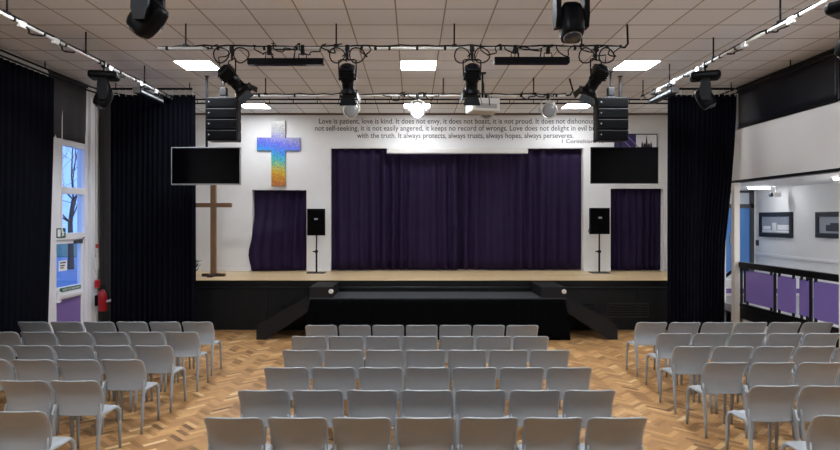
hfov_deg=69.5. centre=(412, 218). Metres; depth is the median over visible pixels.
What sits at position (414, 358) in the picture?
plastic chair
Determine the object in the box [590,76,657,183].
television
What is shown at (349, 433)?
plastic chair
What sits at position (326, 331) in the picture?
plastic chair
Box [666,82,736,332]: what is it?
curtain
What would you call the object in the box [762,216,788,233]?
photograph
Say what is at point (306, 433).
plastic chair
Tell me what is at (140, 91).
batten
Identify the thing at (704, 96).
light
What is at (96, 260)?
safety sign
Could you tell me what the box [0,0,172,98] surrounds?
bar
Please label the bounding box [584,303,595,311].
vent grille
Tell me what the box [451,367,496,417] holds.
plastic chair
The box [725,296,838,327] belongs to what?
floor
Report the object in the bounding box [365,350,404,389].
plastic chair
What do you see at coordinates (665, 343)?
plastic chair
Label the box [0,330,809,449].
floor
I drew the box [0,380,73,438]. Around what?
plastic chair
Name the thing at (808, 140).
wall
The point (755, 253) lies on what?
trim
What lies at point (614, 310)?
vent grille
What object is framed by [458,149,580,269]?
stage curtain
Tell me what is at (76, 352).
plastic chair
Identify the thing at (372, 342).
plastic chair
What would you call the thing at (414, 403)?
plastic chair
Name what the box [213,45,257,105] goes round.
spotlight
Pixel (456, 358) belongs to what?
plastic chair
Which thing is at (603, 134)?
grille
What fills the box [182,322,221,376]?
plastic chair
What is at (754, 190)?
wall
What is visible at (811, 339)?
plastic chair
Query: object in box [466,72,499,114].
projector
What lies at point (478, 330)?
plastic chair
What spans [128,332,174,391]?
plastic chair
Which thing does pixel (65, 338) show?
plastic chair
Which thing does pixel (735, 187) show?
trim
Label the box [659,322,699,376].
plastic chair
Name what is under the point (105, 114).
drape
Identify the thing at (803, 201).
wall
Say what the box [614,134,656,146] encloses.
poster
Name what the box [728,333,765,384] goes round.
plastic chair
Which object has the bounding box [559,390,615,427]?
plastic chair
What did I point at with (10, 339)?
plastic chair
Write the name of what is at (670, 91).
spotlight
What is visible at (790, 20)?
bar
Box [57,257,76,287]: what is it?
ground
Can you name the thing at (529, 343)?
plastic chair
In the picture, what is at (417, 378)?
plastic chair
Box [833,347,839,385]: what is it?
plastic chair
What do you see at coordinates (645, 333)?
plastic chair
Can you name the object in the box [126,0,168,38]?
light
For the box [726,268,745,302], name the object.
stair rail
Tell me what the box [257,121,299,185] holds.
wall cross
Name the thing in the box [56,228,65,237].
exit sign
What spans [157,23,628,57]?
bar
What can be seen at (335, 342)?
plastic chair
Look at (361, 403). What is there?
plastic chair
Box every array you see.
[206,83,240,141]
[593,71,627,141]
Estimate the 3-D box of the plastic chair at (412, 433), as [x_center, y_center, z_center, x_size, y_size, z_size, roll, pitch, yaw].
[0.096,1.898,4.797,0.458,0.806,0.507,0,0,0]
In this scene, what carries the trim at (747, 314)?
attached to the wall at (808, 140)
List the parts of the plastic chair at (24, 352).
backrest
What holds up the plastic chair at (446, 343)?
on the floor at (245, 358)
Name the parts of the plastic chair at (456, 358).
backrest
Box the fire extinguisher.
[95,285,110,311]
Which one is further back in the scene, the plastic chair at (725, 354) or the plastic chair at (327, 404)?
the plastic chair at (725, 354)
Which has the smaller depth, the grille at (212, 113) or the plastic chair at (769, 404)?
the plastic chair at (769, 404)
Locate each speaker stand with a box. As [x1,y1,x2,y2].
[307,235,325,272]
[589,234,609,272]
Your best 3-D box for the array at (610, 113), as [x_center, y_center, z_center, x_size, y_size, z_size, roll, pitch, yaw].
[3.420,-1.946,10.464,0.530,1.207,0.312,0,0,0]
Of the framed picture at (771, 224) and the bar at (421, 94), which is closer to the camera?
the bar at (421, 94)
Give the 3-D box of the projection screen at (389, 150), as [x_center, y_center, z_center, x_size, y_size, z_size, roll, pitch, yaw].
[1.060,-1.631,14.518,3.367,0.142,0.165,0,0,0]
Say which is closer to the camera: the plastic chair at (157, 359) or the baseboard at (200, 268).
the plastic chair at (157, 359)
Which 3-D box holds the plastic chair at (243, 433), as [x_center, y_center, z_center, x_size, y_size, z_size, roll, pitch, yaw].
[-1.365,1.898,4.797,0.458,0.806,0.507,0,0,0]
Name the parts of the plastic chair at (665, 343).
leg, leg, backrest, leg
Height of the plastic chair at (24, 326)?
0.806 m
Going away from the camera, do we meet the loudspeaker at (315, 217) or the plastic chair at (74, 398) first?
the plastic chair at (74, 398)
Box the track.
[0,48,834,103]
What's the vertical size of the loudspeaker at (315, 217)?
0.623 m
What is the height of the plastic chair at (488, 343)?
0.806 m
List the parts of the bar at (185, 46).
hanger rod, hanger rod, hanger rod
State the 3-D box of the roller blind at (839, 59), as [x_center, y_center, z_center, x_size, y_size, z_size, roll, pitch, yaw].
[6.250,-2.123,7.540,0.070,0.785,2.680,0,0,0]
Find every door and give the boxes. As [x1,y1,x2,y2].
[56,237,84,324]
[726,190,753,272]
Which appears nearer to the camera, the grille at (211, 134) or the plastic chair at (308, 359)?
the plastic chair at (308, 359)
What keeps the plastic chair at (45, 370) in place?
on the floor at (245, 358)
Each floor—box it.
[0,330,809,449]
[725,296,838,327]
[726,274,798,321]
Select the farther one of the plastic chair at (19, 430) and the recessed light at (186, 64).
the recessed light at (186, 64)
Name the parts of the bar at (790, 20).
hanger rod, hanger rod, hanger rod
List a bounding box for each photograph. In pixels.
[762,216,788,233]
[819,217,838,233]
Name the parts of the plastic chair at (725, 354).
leg, leg, backrest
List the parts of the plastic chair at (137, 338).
backrest, leg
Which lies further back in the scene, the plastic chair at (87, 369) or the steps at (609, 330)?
the steps at (609, 330)
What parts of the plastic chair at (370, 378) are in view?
backrest, leg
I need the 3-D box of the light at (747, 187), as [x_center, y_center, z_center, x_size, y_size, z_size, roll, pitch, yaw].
[7.950,-0.718,13.900,0.500,0.045,0.100,0,0,0]
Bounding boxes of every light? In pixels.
[87,61,119,108]
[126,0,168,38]
[172,60,218,69]
[241,104,270,108]
[400,60,436,69]
[404,104,430,108]
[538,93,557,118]
[552,0,589,43]
[560,104,589,108]
[612,60,661,69]
[689,61,720,109]
[747,187,770,188]
[824,0,839,58]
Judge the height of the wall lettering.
0.593 m
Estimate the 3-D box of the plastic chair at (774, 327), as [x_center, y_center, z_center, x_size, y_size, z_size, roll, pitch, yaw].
[5.421,1.898,9.007,0.458,0.806,0.507,0,0,0]
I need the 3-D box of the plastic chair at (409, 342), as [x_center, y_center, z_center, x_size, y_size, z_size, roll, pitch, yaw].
[0.090,1.898,7.957,0.458,0.806,0.507,0,0,0]
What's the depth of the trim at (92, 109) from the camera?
11.49 m
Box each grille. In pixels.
[208,98,234,106]
[208,109,234,117]
[208,120,234,127]
[208,131,234,138]
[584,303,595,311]
[600,98,626,106]
[600,109,626,117]
[600,120,626,127]
[600,131,626,138]
[607,303,648,317]
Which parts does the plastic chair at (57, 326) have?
backrest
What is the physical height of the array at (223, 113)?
1.207 m
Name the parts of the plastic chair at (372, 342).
backrest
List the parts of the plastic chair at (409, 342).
backrest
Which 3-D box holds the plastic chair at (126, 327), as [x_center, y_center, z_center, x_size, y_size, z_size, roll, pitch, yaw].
[-4.114,1.898,9.047,0.458,0.806,0.507,0,0,0]
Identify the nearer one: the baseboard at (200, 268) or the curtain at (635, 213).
the baseboard at (200, 268)
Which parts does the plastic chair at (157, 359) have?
leg, leg, backrest, leg, leg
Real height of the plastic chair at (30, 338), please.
0.806 m
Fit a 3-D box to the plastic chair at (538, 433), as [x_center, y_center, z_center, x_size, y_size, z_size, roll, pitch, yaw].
[1.069,1.898,4.797,0.458,0.806,0.507,0,0,0]
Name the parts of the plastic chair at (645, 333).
leg, leg, backrest, leg, leg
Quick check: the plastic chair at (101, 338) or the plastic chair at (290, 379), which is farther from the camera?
the plastic chair at (101, 338)
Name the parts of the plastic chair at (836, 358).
backrest, leg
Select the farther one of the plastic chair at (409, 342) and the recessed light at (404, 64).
the recessed light at (404, 64)
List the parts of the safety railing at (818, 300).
post, infill panel, post, infill panel, handrail, rail, infill panel, post, infill panel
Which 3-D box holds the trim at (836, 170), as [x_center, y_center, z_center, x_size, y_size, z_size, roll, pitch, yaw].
[6.264,-0.718,8.690,0.172,0.045,6.180,0,0,0]
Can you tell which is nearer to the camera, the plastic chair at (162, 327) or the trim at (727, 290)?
the plastic chair at (162, 327)
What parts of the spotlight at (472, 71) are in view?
colour frame, barn door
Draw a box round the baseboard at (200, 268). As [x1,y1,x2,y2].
[196,267,666,270]
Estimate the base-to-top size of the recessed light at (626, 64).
0.012 m
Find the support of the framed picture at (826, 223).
attached to the wall at (803, 201)
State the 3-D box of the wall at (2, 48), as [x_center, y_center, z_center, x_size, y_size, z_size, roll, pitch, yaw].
[-6.225,-0.075,5.700,0.250,4.950,18.400,0,0,0]
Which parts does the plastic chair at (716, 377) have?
leg, leg, seat, backrest, leg, leg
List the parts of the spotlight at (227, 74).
colour frame, barn door, barn door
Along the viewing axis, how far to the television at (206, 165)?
10.70 m
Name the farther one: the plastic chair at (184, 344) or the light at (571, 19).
the plastic chair at (184, 344)
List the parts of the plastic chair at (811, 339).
backrest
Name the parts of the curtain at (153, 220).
curtain rail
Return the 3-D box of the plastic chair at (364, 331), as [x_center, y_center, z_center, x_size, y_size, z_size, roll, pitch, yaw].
[-0.828,1.898,8.767,0.458,0.806,0.507,0,0,0]
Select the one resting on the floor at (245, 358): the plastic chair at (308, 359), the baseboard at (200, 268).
the plastic chair at (308, 359)
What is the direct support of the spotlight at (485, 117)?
hanging from the bar at (421, 94)
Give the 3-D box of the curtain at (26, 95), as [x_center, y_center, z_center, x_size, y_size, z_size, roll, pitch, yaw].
[-5.957,-0.025,7.620,0.110,4.610,4.845,0,0,0]
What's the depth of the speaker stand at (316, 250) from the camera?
14.12 m
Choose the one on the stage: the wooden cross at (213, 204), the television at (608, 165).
the wooden cross at (213, 204)
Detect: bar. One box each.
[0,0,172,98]
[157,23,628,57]
[252,78,573,101]
[640,0,829,98]
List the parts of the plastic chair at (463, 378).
leg, backrest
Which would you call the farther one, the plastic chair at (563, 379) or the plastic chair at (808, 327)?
the plastic chair at (808, 327)
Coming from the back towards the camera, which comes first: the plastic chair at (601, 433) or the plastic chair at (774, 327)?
the plastic chair at (774, 327)
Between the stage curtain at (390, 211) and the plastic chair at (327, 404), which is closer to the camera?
the plastic chair at (327, 404)
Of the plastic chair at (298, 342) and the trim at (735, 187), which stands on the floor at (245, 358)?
the plastic chair at (298, 342)
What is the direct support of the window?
in the wall at (2, 48)
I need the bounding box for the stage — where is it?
[196,270,667,329]
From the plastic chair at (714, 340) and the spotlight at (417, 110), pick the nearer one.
the plastic chair at (714, 340)
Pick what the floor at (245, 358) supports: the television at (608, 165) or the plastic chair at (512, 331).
the plastic chair at (512, 331)
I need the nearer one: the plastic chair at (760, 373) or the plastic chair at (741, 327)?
the plastic chair at (760, 373)
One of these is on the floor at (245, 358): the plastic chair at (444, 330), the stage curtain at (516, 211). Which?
the plastic chair at (444, 330)
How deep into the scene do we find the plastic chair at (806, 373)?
6.39 m
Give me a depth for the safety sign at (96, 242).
11.58 m
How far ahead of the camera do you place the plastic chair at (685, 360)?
7.20 m
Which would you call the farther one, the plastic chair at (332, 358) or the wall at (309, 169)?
the wall at (309, 169)
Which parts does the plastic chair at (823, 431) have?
leg, seat, backrest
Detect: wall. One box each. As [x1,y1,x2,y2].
[0,47,114,321]
[196,115,667,270]
[715,58,839,321]
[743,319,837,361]
[754,190,754,271]
[755,182,838,284]
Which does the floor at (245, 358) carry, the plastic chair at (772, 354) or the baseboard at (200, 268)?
the plastic chair at (772, 354)
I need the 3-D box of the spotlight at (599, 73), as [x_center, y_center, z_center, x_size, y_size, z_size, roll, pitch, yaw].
[2.331,-1.868,7.956,0.407,0.809,0.550,0,0,-34]
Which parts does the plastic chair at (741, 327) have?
backrest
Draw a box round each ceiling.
[0,0,839,112]
[740,172,838,189]
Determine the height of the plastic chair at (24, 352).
0.806 m
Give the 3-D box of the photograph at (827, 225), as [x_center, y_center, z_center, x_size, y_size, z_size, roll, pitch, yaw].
[8.587,0.122,12.352,0.018,0.343,0.854,0,0,0]
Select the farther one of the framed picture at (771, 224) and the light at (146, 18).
the framed picture at (771, 224)
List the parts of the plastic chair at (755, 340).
backrest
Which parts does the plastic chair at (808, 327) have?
backrest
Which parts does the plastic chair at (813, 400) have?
leg, leg, backrest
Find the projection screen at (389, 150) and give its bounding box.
[387,148,527,153]
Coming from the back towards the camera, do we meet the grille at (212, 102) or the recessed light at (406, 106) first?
the recessed light at (406, 106)
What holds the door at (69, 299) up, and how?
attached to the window
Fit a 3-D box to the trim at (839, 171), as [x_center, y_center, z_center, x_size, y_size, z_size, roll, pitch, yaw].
[6.245,0.802,8.695,0.150,2.995,0.150,0,0,0]
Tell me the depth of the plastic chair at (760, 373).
6.40 m
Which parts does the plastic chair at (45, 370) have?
backrest, leg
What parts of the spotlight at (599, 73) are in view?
barn door, barn door, colour frame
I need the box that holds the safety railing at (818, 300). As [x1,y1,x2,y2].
[739,262,838,332]
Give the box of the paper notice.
[59,260,66,270]
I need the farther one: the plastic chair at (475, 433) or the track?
the track
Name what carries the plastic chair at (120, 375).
on the floor at (245, 358)
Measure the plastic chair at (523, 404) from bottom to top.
0.806 m
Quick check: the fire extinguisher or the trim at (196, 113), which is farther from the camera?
the trim at (196, 113)
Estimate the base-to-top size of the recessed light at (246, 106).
0.012 m
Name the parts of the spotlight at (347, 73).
barn door, colour frame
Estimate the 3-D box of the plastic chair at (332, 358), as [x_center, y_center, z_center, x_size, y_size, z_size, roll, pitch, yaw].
[-0.804,1.898,7.147,0.458,0.806,0.507,0,0,-1]
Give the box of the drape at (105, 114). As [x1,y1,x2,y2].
[100,104,110,321]
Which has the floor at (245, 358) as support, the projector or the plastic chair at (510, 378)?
the plastic chair at (510, 378)
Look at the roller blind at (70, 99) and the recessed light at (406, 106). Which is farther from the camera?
the recessed light at (406, 106)
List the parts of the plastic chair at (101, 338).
backrest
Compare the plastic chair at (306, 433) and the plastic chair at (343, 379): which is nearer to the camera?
the plastic chair at (306, 433)
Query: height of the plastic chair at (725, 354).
0.806 m
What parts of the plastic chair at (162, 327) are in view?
backrest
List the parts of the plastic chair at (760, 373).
leg, leg, backrest, leg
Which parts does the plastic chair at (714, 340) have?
backrest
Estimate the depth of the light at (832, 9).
5.84 m
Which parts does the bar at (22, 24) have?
hanger rod, hanger rod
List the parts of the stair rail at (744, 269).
post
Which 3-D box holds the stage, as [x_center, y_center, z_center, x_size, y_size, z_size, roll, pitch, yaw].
[0.045,1.780,13.695,12.270,1.040,2.390,0,0,0]
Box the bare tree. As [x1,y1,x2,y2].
[63,147,76,268]
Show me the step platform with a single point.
(544, 306)
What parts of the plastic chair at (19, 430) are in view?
backrest, seat, leg, rail, leg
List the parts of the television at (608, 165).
casing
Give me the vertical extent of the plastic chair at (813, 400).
0.806 m
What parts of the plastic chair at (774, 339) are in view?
backrest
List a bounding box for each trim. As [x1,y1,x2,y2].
[77,84,97,321]
[196,113,667,114]
[726,289,798,292]
[731,183,739,334]
[732,168,839,182]
[733,87,740,129]
[740,307,838,347]
[754,252,838,263]
[839,171,839,346]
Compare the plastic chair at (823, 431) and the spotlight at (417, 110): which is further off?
the spotlight at (417, 110)
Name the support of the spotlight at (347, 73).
hanging from the bar at (185, 46)
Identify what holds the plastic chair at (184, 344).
on the floor at (245, 358)
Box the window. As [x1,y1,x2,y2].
[48,68,87,332]
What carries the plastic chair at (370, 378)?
on the floor at (245, 358)
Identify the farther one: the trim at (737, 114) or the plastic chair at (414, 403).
the trim at (737, 114)
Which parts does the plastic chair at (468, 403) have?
leg, backrest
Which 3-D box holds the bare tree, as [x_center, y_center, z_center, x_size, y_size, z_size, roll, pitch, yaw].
[-16.479,-3.118,29.243,10.591,11.113,8.869,0,0,-24]
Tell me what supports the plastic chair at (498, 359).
on the floor at (245, 358)
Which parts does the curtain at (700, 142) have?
curtain rail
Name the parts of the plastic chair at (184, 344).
leg, leg, backrest, leg, leg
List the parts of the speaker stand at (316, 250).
plate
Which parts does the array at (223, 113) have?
rigging plate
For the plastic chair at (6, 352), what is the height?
0.806 m
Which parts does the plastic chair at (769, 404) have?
leg, rail, leg, seat, leg, backrest, leg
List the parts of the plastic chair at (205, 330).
backrest, leg, leg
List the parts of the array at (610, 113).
rigging plate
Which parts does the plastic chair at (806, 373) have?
leg, backrest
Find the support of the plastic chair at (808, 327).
on the floor at (245, 358)
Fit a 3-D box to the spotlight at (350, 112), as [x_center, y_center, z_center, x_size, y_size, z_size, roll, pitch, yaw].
[-1.121,-2.036,10.979,0.350,0.472,0.324,0,0,0]
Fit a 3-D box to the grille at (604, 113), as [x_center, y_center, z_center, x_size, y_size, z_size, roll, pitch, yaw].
[3.420,-1.803,10.318,0.458,0.146,0.009,0,0,0]
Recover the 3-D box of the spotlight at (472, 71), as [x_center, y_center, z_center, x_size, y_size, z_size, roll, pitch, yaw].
[0.771,-1.876,7.975,0.476,0.792,0.466,0,0,0]
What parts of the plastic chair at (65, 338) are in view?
backrest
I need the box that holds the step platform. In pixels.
[305,282,570,339]
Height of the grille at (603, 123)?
0.146 m
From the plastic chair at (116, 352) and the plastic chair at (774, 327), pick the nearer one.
the plastic chair at (116, 352)
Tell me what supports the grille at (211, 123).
attached to the array at (223, 113)
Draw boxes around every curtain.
[0,57,53,358]
[111,82,195,331]
[249,190,306,270]
[332,149,457,269]
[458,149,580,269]
[611,189,660,269]
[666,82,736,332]
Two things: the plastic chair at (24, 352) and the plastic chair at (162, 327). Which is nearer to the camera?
the plastic chair at (24, 352)
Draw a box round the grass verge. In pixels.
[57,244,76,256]
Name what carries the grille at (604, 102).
attached to the array at (610, 113)
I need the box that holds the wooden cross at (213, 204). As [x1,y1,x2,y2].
[196,185,231,276]
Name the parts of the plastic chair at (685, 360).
leg, seat, leg, backrest, leg, leg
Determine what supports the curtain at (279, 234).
hanging from the wall at (309, 169)
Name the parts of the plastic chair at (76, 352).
backrest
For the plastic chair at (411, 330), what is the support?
on the floor at (245, 358)
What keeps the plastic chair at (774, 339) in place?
on the floor at (245, 358)
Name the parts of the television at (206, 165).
casing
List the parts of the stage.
rail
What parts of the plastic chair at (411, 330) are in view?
backrest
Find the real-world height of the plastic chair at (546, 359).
0.806 m
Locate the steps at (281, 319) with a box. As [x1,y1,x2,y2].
[256,295,308,339]
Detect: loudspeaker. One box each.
[307,209,324,234]
[588,208,609,233]
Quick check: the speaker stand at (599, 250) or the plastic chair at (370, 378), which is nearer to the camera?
the plastic chair at (370, 378)
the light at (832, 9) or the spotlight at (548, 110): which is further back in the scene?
the spotlight at (548, 110)
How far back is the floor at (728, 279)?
13.40 m
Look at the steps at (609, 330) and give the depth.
11.52 m
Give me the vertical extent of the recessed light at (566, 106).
0.012 m
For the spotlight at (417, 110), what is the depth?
10.86 m
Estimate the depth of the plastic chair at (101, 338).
8.09 m
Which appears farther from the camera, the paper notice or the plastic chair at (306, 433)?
the paper notice
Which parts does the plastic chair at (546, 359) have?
backrest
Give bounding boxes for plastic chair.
[0,332,21,358]
[0,345,15,375]
[0,359,13,390]
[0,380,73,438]
[0,411,75,449]
[11,359,75,426]
[13,345,55,380]
[18,322,51,344]
[20,332,57,390]
[51,322,94,350]
[51,380,121,449]
[54,345,109,404]
[56,332,105,379]
[56,359,117,433]
[84,322,116,344]
[92,332,128,391]
[94,345,147,412]
[101,359,159,433]
[116,322,148,346]
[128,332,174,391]
[134,345,185,412]
[149,322,190,376]
[164,332,208,391]
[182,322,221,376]
[204,417,270,449]
[238,390,293,427]
[264,367,308,436]
[268,417,333,449]
[282,350,321,407]
[291,336,326,366]
[292,390,346,426]
[305,325,337,348]
[311,367,355,399]
[324,350,362,378]
[328,336,365,366]
[332,417,392,449]
[339,325,370,348]
[347,390,398,449]
[358,367,402,416]
[365,336,400,366]
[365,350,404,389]
[372,325,403,349]
[396,417,454,449]
[401,390,451,417]
[402,336,437,373]
[406,325,437,367]
[406,350,445,367]
[406,367,449,389]
[439,325,470,338]
[439,336,474,361]
[448,350,486,390]
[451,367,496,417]
[453,390,506,449]
[456,417,518,449]
[473,325,504,349]
[476,336,511,362]
[488,350,527,378]
[499,367,543,399]
[505,390,560,426]
[506,325,537,348]
[513,336,548,362]
[517,417,582,449]
[529,350,569,407]
[546,367,591,399]
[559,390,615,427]
[580,417,646,449]
[626,322,667,376]
[645,333,692,393]
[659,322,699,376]
[659,346,712,413]
[680,333,728,393]
[686,362,747,438]
[690,322,733,345]
[698,346,752,413]
[725,385,799,449]
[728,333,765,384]
[730,362,794,438]
[733,322,766,364]
[736,346,794,409]
[750,333,802,366]
[765,322,800,346]
[774,385,839,449]
[780,415,839,449]
[792,346,835,375]
[794,362,839,438]
[799,322,833,361]
[802,333,839,377]
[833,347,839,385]
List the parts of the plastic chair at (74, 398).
leg, backrest, leg, seat, leg, leg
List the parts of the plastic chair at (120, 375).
leg, leg, backrest, seat, leg, leg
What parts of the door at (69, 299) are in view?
panel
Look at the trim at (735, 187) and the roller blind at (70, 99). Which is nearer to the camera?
the roller blind at (70, 99)
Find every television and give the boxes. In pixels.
[171,76,240,184]
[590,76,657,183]
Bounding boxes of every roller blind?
[48,71,87,143]
[737,51,837,128]
[838,59,839,100]
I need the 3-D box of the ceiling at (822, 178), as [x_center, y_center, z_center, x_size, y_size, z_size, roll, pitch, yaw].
[7.570,-0.800,10.400,2.460,0.120,10.000,0,0,0]
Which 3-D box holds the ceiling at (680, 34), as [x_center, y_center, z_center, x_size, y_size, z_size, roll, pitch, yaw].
[0.095,-2.600,5.600,12.790,0.100,18.600,0,0,0]
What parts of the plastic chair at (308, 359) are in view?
backrest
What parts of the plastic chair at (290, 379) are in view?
backrest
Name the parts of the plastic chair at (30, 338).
backrest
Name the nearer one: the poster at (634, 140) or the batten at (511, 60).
the batten at (511, 60)
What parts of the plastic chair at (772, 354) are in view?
backrest, leg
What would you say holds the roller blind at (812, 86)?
attached to the wall at (808, 140)
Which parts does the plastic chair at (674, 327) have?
backrest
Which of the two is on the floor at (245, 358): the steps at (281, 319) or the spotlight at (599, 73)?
the steps at (281, 319)
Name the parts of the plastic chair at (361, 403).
backrest, leg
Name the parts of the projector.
casing, vent panel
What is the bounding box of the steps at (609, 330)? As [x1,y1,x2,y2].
[565,297,617,339]
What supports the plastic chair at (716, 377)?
on the floor at (245, 358)
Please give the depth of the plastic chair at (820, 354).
7.18 m
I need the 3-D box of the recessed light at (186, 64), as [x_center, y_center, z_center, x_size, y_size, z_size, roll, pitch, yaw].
[-3.560,-2.544,10.010,0.600,0.012,0.600,0,0,0]
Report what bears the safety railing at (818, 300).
on the trim at (747, 314)
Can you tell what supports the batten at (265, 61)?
attached to the bar at (185, 46)
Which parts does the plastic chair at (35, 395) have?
backrest, leg, leg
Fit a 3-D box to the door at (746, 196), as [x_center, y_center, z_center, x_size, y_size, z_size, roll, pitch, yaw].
[8.109,0.317,15.235,0.892,2.066,0.130,0,0,0]
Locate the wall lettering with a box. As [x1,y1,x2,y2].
[315,118,603,142]
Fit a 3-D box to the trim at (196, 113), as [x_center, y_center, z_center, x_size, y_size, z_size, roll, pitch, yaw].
[0.045,-2.527,14.585,12.290,0.045,0.030,0,0,0]
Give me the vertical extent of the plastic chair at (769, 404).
0.806 m
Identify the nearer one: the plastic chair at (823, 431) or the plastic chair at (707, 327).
the plastic chair at (823, 431)
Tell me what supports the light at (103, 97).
hanging from the bar at (22, 24)
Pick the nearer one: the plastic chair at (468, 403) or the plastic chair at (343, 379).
the plastic chair at (468, 403)
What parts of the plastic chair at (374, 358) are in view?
backrest, leg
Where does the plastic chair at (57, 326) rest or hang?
on the floor at (245, 358)
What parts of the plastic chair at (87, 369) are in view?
leg, backrest, leg, leg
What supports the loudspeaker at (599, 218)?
on the speaker stand at (599, 250)
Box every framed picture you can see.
[759,212,792,237]
[815,212,838,238]
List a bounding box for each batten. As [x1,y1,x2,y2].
[133,81,163,103]
[247,45,323,65]
[494,45,569,64]
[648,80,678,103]
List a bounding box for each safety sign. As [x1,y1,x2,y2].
[94,257,98,269]
[95,241,97,253]
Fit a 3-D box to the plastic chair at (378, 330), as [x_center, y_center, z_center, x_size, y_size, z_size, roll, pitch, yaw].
[-0.352,1.898,8.767,0.458,0.806,0.507,0,0,0]
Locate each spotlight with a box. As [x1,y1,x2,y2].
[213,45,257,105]
[329,45,364,105]
[341,102,360,118]
[408,93,426,118]
[454,45,490,105]
[479,93,493,119]
[573,45,614,106]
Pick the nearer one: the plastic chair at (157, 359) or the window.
the plastic chair at (157, 359)
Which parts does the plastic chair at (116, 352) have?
backrest, leg, leg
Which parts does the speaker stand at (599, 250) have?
plate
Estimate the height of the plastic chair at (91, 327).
0.806 m
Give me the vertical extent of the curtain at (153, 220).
4.830 m
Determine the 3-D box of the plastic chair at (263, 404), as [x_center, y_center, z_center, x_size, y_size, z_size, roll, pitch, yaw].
[-1.322,1.898,5.527,0.458,0.806,0.507,0,0,-1]
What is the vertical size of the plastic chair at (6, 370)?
0.806 m
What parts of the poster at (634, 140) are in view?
purple panel, white panel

